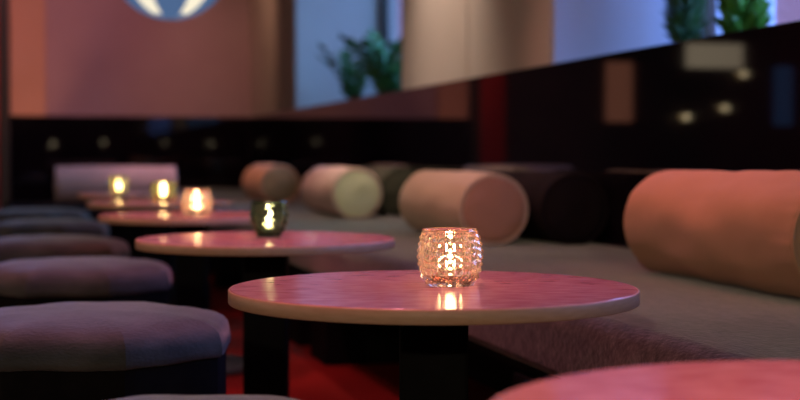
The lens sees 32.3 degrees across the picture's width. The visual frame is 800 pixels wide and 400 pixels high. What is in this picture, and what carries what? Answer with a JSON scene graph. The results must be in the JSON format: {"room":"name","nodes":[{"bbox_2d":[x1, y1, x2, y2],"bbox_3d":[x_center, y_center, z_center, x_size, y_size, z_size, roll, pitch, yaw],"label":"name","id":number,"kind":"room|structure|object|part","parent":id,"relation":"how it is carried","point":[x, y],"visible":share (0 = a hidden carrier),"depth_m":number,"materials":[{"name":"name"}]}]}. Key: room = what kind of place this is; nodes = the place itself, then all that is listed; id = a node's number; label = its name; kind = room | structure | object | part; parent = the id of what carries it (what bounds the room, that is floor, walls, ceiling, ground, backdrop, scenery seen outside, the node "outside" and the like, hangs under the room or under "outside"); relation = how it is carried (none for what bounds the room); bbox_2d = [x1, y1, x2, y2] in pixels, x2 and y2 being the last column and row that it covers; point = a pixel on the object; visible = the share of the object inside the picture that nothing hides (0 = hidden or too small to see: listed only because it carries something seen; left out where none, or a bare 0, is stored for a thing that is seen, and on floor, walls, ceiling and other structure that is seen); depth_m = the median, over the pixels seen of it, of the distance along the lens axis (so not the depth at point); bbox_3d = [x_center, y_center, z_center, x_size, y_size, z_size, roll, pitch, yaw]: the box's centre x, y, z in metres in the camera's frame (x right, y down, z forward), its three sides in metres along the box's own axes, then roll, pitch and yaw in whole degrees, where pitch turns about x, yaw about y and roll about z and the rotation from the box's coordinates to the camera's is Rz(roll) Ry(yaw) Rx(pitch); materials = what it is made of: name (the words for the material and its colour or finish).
{"room":"lounge bar","nodes":[
{"label":"lounge bar","id":0,"kind":"room"},
{"bbox_2d":[9,0,249,116],"bbox_3d":[-3.862,-1.087,12.045,6.700,2.900,0.200,0,2,-15],"label":"wall","id":1,"kind":"structure","parent":0,"point":[104,57],"depth_m":12.35,"materials":[{"name":"paint"}]},
{"bbox_2d":[0,0,9,209],"bbox_3d":[-3.434,-1.085,11.992,0.082,2.900,0.119,0,2,-15],"label":"trim","id":2,"kind":"structure","parent":1,"relation":"attached to","point":[4,4],"depth_m":11.94,"materials":[{"name":"brown wood"}]},
{"bbox_2d":[10,0,45,115],"bbox_3d":[-3.250,-1.637,12.059,0.300,1.800,0.048,0,2,-15],"label":"trim","id":3,"kind":"structure","parent":1,"relation":"attached to","point":[27,17],"depth_m":12.05,"materials":[{"name":"pink paint"}]},
{"bbox_2d":[10,116,248,201],"bbox_3d":[-2.400,-0.196,12.349,2.108,1.100,0.013,0,2,-15],"label":"wall panel","id":4,"kind":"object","parent":1,"relation":"attached to","point":[205,152],"depth_m":12.32,"materials":[{"name":"black paint"}]},
{"bbox_2d":[210,271,501,399],"bbox_3d":[-1.635,0.681,3.864,6.800,0.100,17.260,0,2,-15],"label":"floor","id":5,"kind":"structure","parent":0,"point":[309,379],"depth_m":4.70,"materials":[{"name":"red carpet"}]},
{"bbox_2d":[0,208,90,221],"bbox_3d":[-2.055,0.273,7.869,0.546,0.456,0.546,0,2,0],"label":"pouf","id":6,"kind":"object","parent":5,"relation":"on","point":[14,213],"visible":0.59,"depth_m":7.67,"materials":[{"name":"fabric"}]},
{"bbox_2d":[0,218,109,237],"bbox_3d":[-1.659,0.317,6.526,0.546,0.456,0.546,0,2,-4],"label":"pouf","id":7,"kind":"object","parent":5,"relation":"on","point":[39,226],"visible":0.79,"depth_m":6.32,"materials":[{"name":"fabric"}]},
{"bbox_2d":[0,235,129,262],"bbox_3d":[-1.303,0.361,5.162,0.546,0.456,0.546,0,2,6],"label":"pouf","id":8,"kind":"object","parent":5,"relation":"on","point":[19,247],"visible":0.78,"depth_m":4.96,"materials":[{"name":"fabric"}]},
{"bbox_2d":[0,256,171,307],"bbox_3d":[-0.939,0.399,4.018,0.546,0.456,0.546,0,2,-8],"label":"pouf","id":9,"kind":"object","parent":5,"relation":"on","point":[23,282],"visible":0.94,"depth_m":3.79,"materials":[{"name":"fabric"}]},
{"bbox_2d":[5,201,182,242],"bbox_3d":[-1.953,0.239,8.930,1.140,0.452,0.600,0,2,-15],"label":"bench","id":10,"kind":"object","parent":5,"relation":"on","point":[118,231],"visible":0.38,"depth_m":8.65,"materials":[{"name":"black fabric"}]},
{"bbox_2d":[5,201,182,225],"bbox_3d":[-1.953,0.084,8.925,1.140,0.142,0.600,0,2,-15],"label":"seat cushion","id":11,"kind":"object","parent":10,"relation":"on","point":[94,213],"depth_m":8.63,"materials":[{"name":"black fabric"}]},
{"bbox_2d":[54,166,176,201],"bbox_3d":[-1.842,-0.105,8.958,0.783,0.234,0.248,0,2,-15],"label":"bolster cushion","id":12,"kind":"object","parent":10,"relation":"on","point":[69,181],"visible":0.78,"depth_m":8.84,"materials":[{"name":"fabric"}]},
{"bbox_3d":[-2.211,-0.098,8.861,0.018,0.208,0.210,0,2,-15],"label":"panel","id":13,"kind":"part","parent":12,"relation":"part of","materials":[{"name":"fabric"}]},
{"bbox_2d":[0,302,230,399],"bbox_3d":[-0.614,0.441,2.729,0.546,0.456,0.546,0,2,-3],"label":"pouf","id":14,"kind":"object","parent":5,"relation":"on","point":[61,350],"visible":1,"depth_m":2.50,"materials":[{"name":"fabric"}]},
{"bbox_2d":[77,192,182,258],"bbox_3d":[-1.425,0.238,7.537,0.650,0.546,0.650,0,2,0],"label":"pedestal table","id":15,"kind":"object","parent":5,"relation":"on","point":[134,232],"visible":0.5,"depth_m":7.48,"materials":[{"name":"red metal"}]},
{"bbox_2d":[109,177,127,193],"bbox_3d":[-1.526,-0.080,7.500,0.099,0.092,0.099,-1,2,-38],"label":"candle holder","id":16,"kind":"object","parent":15,"relation":"on","point":[118,185],"visible":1,"depth_m":7.46,"materials":[{"name":"yellow glass"}]},
{"bbox_2d":[87,200,233,305],"bbox_3d":[-1.072,0.281,6.204,0.650,0.546,0.650,0,2,0],"label":"pedestal table","id":17,"kind":"object","parent":5,"relation":"on","point":[149,205],"visible":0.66,"depth_m":6.14,"materials":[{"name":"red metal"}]},
{"bbox_2d":[151,182,175,199],"bbox_3d":[-1.102,-0.041,6.434,0.116,0.084,0.119,-1,2,-32],"label":"candle holder","id":18,"kind":"object","parent":17,"relation":"on","point":[159,190],"visible":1,"depth_m":6.39,"materials":[{"name":"yellow glass"}]},
{"bbox_2d":[98,211,250,375],"bbox_3d":[-0.734,0.324,4.898,0.650,0.546,0.650,0,2,0],"label":"pedestal table","id":19,"kind":"object","parent":5,"relation":"on","point":[192,272],"visible":0.6,"depth_m":4.84,"materials":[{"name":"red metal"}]},
{"bbox_2d":[181,189,212,215],"bbox_3d":[-0.700,0.009,4.762,0.110,0.091,0.111,-1,2,-26],"label":"candle holder","id":20,"kind":"object","parent":19,"relation":"on","point":[195,202],"visible":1,"depth_m":4.72,"materials":[{"name":"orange glass"}]},
{"bbox_3d":[-0.734,0.586,4.906,0.466,0.022,0.466,0,2,0],"label":"plate","id":21,"kind":"part","parent":19,"relation":"part of","materials":[{"name":"grey metal"}]},
{"bbox_2d":[113,395,297,399],"bbox_3d":[-0.251,0.478,1.593,0.546,0.456,0.546,0,2,0],"label":"pouf","id":22,"kind":"object","parent":5,"relation":"on","point":[140,397],"visible":1,"depth_m":1.75,"materials":[{"name":"grey fabric"}]},
{"bbox_2d":[135,231,394,396],"bbox_3d":[-0.339,0.369,3.503,0.650,0.546,0.650,0,2,0],"label":"pedestal table","id":23,"kind":"object","parent":5,"relation":"on","point":[265,338],"visible":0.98,"depth_m":3.45,"materials":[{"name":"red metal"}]},
{"bbox_2d":[250,200,288,237],"bbox_3d":[-0.337,0.049,3.545,0.101,0.092,0.102,-1,2,-21],"label":"candle holder","id":24,"kind":"object","parent":23,"relation":"on","point":[268,218],"visible":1,"depth_m":3.51,"materials":[{"name":"green glass"}]},
{"bbox_2d":[228,270,639,399],"bbox_3d":[0.053,0.411,2.214,0.650,0.546,0.650,0,2,0],"label":"pedestal table","id":25,"kind":"object","parent":5,"relation":"on","point":[433,322],"visible":0.92,"depth_m":2.13,"materials":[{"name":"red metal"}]},
{"bbox_2d":[416,227,483,286],"bbox_3d":[0.081,0.092,2.235,0.110,0.091,0.111,0,2,-15],"label":"candle holder","id":26,"kind":"object","parent":25,"relation":"on","point":[447,256],"visible":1,"depth_m":2.19,"materials":[{"name":"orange glass"}]},
{"bbox_2d":[176,189,799,393],"bbox_3d":[-0.079,0.336,5.961,0.886,0.453,13.540,0,2,-15],"label":"bench","id":27,"kind":"object","parent":5,"relation":"on","point":[677,318],"visible":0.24,"depth_m":3.22,"materials":[{"name":"fabric"}]},
{"bbox_3d":[-1.170,0.316,9.160,0.410,0.284,0.280,0,2,-15],"label":"leg","id":28,"kind":"part","parent":27,"relation":"part of","materials":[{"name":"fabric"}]},
{"bbox_3d":[-0.863,0.354,8.000,0.410,0.284,0.280,0,2,-15],"label":"leg","id":29,"kind":"part","parent":27,"relation":"part of","materials":[{"name":"fabric"}]},
{"bbox_3d":[-0.557,0.392,6.841,0.410,0.284,0.280,0,2,-15],"label":"leg","id":30,"kind":"part","parent":27,"relation":"part of","materials":[{"name":"fabric"}]},
{"bbox_2d":[242,164,299,202],"bbox_3d":[-0.849,-0.113,9.003,0.254,0.246,0.827,0,2,-15],"label":"bolster cushion","id":31,"kind":"object","parent":27,"relation":"on","point":[261,182],"visible":0.94,"depth_m":8.62,"materials":[{"name":"brown fabric"}]},
{"bbox_3d":[-0.746,-0.095,8.612,0.224,0.218,0.018,0,2,-15],"label":"panel","id":32,"kind":"part","parent":31,"relation":"part of","materials":[{"name":"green fabric"}]},
{"bbox_3d":[-0.240,0.431,5.642,0.410,0.284,0.280,0,2,-15],"label":"leg","id":33,"kind":"part","parent":27,"relation":"part of","materials":[{"name":"fabric"}]},
{"bbox_2d":[300,166,381,218],"bbox_3d":[-0.305,-0.046,6.945,0.259,0.246,0.827,0,2,-15],"label":"bolster cushion","id":34,"kind":"object","parent":27,"relation":"on","point":[345,192],"visible":1,"depth_m":6.57,"materials":[{"name":"fabric"}]},
{"bbox_3d":[-0.202,-0.028,6.554,0.220,0.222,0.016,0,2,-15],"label":"panel","id":35,"kind":"part","parent":34,"relation":"part of","materials":[{"name":"beige fabric"}]},
{"bbox_3d":[-0.104,0.447,5.130,0.410,0.284,0.280,0,2,-15],"label":"leg","id":36,"kind":"part","parent":27,"relation":"part of","materials":[{"name":"fabric"}]},
{"bbox_3d":[-0.064,0.265,5.963,0.856,0.024,13.540,0,2,-15],"label":"seat frame","id":37,"kind":"part","parent":27,"relation":"part of","materials":[{"name":"wood"}]},
{"bbox_2d":[359,166,416,215],"bbox_3d":[-0.088,-0.053,7.219,0.254,0.243,0.826,0,2,-15],"label":"bolster cushion","id":38,"kind":"object","parent":27,"relation":"on","point":[392,180],"visible":0.46,"depth_m":6.82,"materials":[{"name":"green fabric"}]},
{"bbox_3d":[0.015,-0.037,6.828,0.220,0.220,0.017,0,2,-15],"label":"panel","id":39,"kind":"part","parent":38,"relation":"part of","materials":[{"name":"green fabric"}]},
{"bbox_2d":[399,170,527,244],"bbox_3d":[0.216,0.015,5.056,0.256,0.246,0.825,0,2,-15],"label":"bolster cushion","id":40,"kind":"object","parent":27,"relation":"on","point":[496,205],"visible":0.86,"depth_m":4.69,"materials":[{"name":"beige fabric"}]},
{"bbox_3d":[0.319,0.033,4.666,0.219,0.216,0.016,0,2,-15],"label":"panel","id":41,"kind":"part","parent":40,"relation":"part of","materials":[{"name":"orange fabric"}]},
{"bbox_3d":[0.478,0.519,2.927,0.410,0.284,0.280,0,2,-15],"label":"leg","id":42,"kind":"part","parent":27,"relation":"part of","materials":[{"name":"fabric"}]},
{"bbox_2d":[489,170,608,244],"bbox_3d":[0.489,0.017,5.056,0.254,0.244,0.826,0,2,-15],"label":"bolster cushion","id":43,"kind":"object","parent":27,"relation":"on","point":[564,208],"visible":0.7,"depth_m":4.67,"materials":[{"name":"black fabric"}]},
{"bbox_3d":[0.593,0.034,4.665,0.219,0.220,0.017,0,2,-15],"label":"panel","id":44,"kind":"part","parent":43,"relation":"part of","materials":[{"name":"black fabric"}]},
{"bbox_2d":[624,170,799,297],"bbox_3d":[0.811,0.064,3.197,0.290,0.271,0.847,0,2,-15],"label":"bolster cushion","id":45,"kind":"object","parent":27,"relation":"on","point":[738,228],"visible":1,"depth_m":3.10,"materials":[{"name":"fabric"}]},
{"bbox_2d":[494,360,799,399],"bbox_3d":[0.390,0.447,1.105,0.650,0.546,0.650,0,2,0],"label":"pedestal table","id":46,"kind":"object","parent":5,"relation":"on","point":[739,379],"visible":1,"depth_m":1.28,"materials":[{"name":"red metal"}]},
{"bbox_2d":[249,0,553,116],"bbox_3d":[1.169,-0.843,4.556,0.800,2.900,17.260,0,2,-15],"label":"wall","id":47,"kind":"structure","parent":0,"point":[504,35],"depth_m":6.71,"materials":[{"name":"paint"}]},
{"bbox_2d":[296,0,396,108],"bbox_3d":[-0.003,-1.362,8.979,0.778,1.451,3.142,0,2,-15],"label":"window","id":48,"kind":"structure","parent":47,"relation":"attached to","point":[321,21],"depth_m":10.46,"materials":[{"name":"glass"}]},
{"bbox_2d":[379,0,388,93],"bbox_3d":[0.265,-1.358,9.050,0.065,1.438,3.114,0,2,-15],"label":"window frame","id":49,"kind":"structure","parent":47,"relation":"in","point":[383,4],"depth_m":10.49,"materials":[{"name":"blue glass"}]},
{"bbox_2d":[466,0,467,78],"bbox_3d":[0.303,-1.448,6.240,0.005,1.800,0.015,0,2,-15],"label":"trim","id":50,"kind":"structure","parent":47,"relation":"attached to","point":[466,0],"depth_m":6.26,"materials":[{"name":"paint"}]},
{"bbox_2d":[249,20,799,247],"bbox_3d":[0.804,0.064,4.375,0.011,1.100,17.040,0,2,-15],"label":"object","id":51,"kind":"structure","parent":47,"relation":"attached to","point":[730,101],"depth_m":4.79,"materials":[{"name":"black paint"}]},
{"bbox_2d":[553,0,707,63],"bbox_3d":[1.478,-1.180,3.379,0.778,1.451,4.052,0,2,-15],"label":"trim","id":52,"kind":"structure","parent":47,"relation":"attached to","point":[582,28],"depth_m":5.30,"materials":[{"name":"white paint"}]},
{"bbox_2d":[708,0,775,35],"bbox_3d":[1.745,-1.176,3.450,0.065,1.438,4.024,0,2,-15],"label":"window","id":53,"kind":"structure","parent":47,"relation":"in","point":[714,29],"depth_m":5.34,"materials":[{"name":"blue glass"}]},
{"bbox_3d":[-0.053,-0.622,8.990,0.721,0.030,3.138,0,2,-15],"label":"trim","id":54,"kind":"structure","parent":47,"relation":"attached to","visible":0},
{"bbox_2d":[315,37,371,100],"bbox_3d":[-0.356,-0.904,9.802,0.486,0.481,0.370,0,2,-15],"label":"potted plant","id":55,"kind":"object","parent":54,"relation":"on","point":[349,73],"visible":0.74,"depth_m":9.78,"materials":[{"name":"green plant"}]},
{"bbox_3d":[-0.440,-0.875,9.764,0.206,0.354,0.080,0,2,-15],"label":"frond stem","id":56,"kind":"part","parent":55,"relation":"part of","materials":[{"name":"green plant"}]},
{"bbox_2d":[338,27,401,93],"bbox_3d":[-0.105,-0.906,9.195,0.732,0.524,0.443,-2,2,-41],"label":"potted plant","id":57,"kind":"object","parent":54,"relation":"on","point":[385,72],"visible":0.68,"depth_m":9.12,"materials":[{"name":"green plant"}]},
{"bbox_3d":[-0.217,-0.854,9.101,0.294,0.355,0.012,-1,2,-37],"label":"frond stem","id":58,"kind":"part","parent":57,"relation":"part of","materials":[{"name":"green plant"}]},
{"bbox_3d":[1.428,-0.440,3.390,0.721,0.030,4.048,0,2,-15],"label":"trim","id":59,"kind":"structure","parent":47,"relation":"attached to","visible":0},
{"bbox_2d":[659,0,711,41],"bbox_3d":[1.070,-0.794,5.142,0.317,0.564,0.318,0,2,-15],"label":"potted plant","id":60,"kind":"object","parent":59,"relation":"on","point":[684,20],"visible":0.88,"depth_m":5.08,"materials":[{"name":"green plant"}]},
{"bbox_2d":[711,0,773,33],"bbox_3d":[1.170,-0.757,4.751,0.289,0.515,0.349,0,2,0],"label":"potted plant","id":61,"kind":"object","parent":59,"relation":"on","point":[737,15],"visible":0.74,"depth_m":4.71,"materials":[{"name":"green plant"}]},
{"bbox_3d":[-1.635,-2.318,3.766,6.800,0.100,17.260,0,2,-15],"label":"ceiling","id":62,"kind":"structure","parent":0,"visible":0},
{"bbox_2d":[126,0,215,20],"bbox_3d":[-1.299,-1.706,7.808,0.689,1.383,0.690,0,2,-9],"label":"pendant lamp","id":63,"kind":"object","parent":62,"relation":"hanging from","point":[170,10],"visible":1,"depth_m":7.70,"materials":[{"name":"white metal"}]}
]}

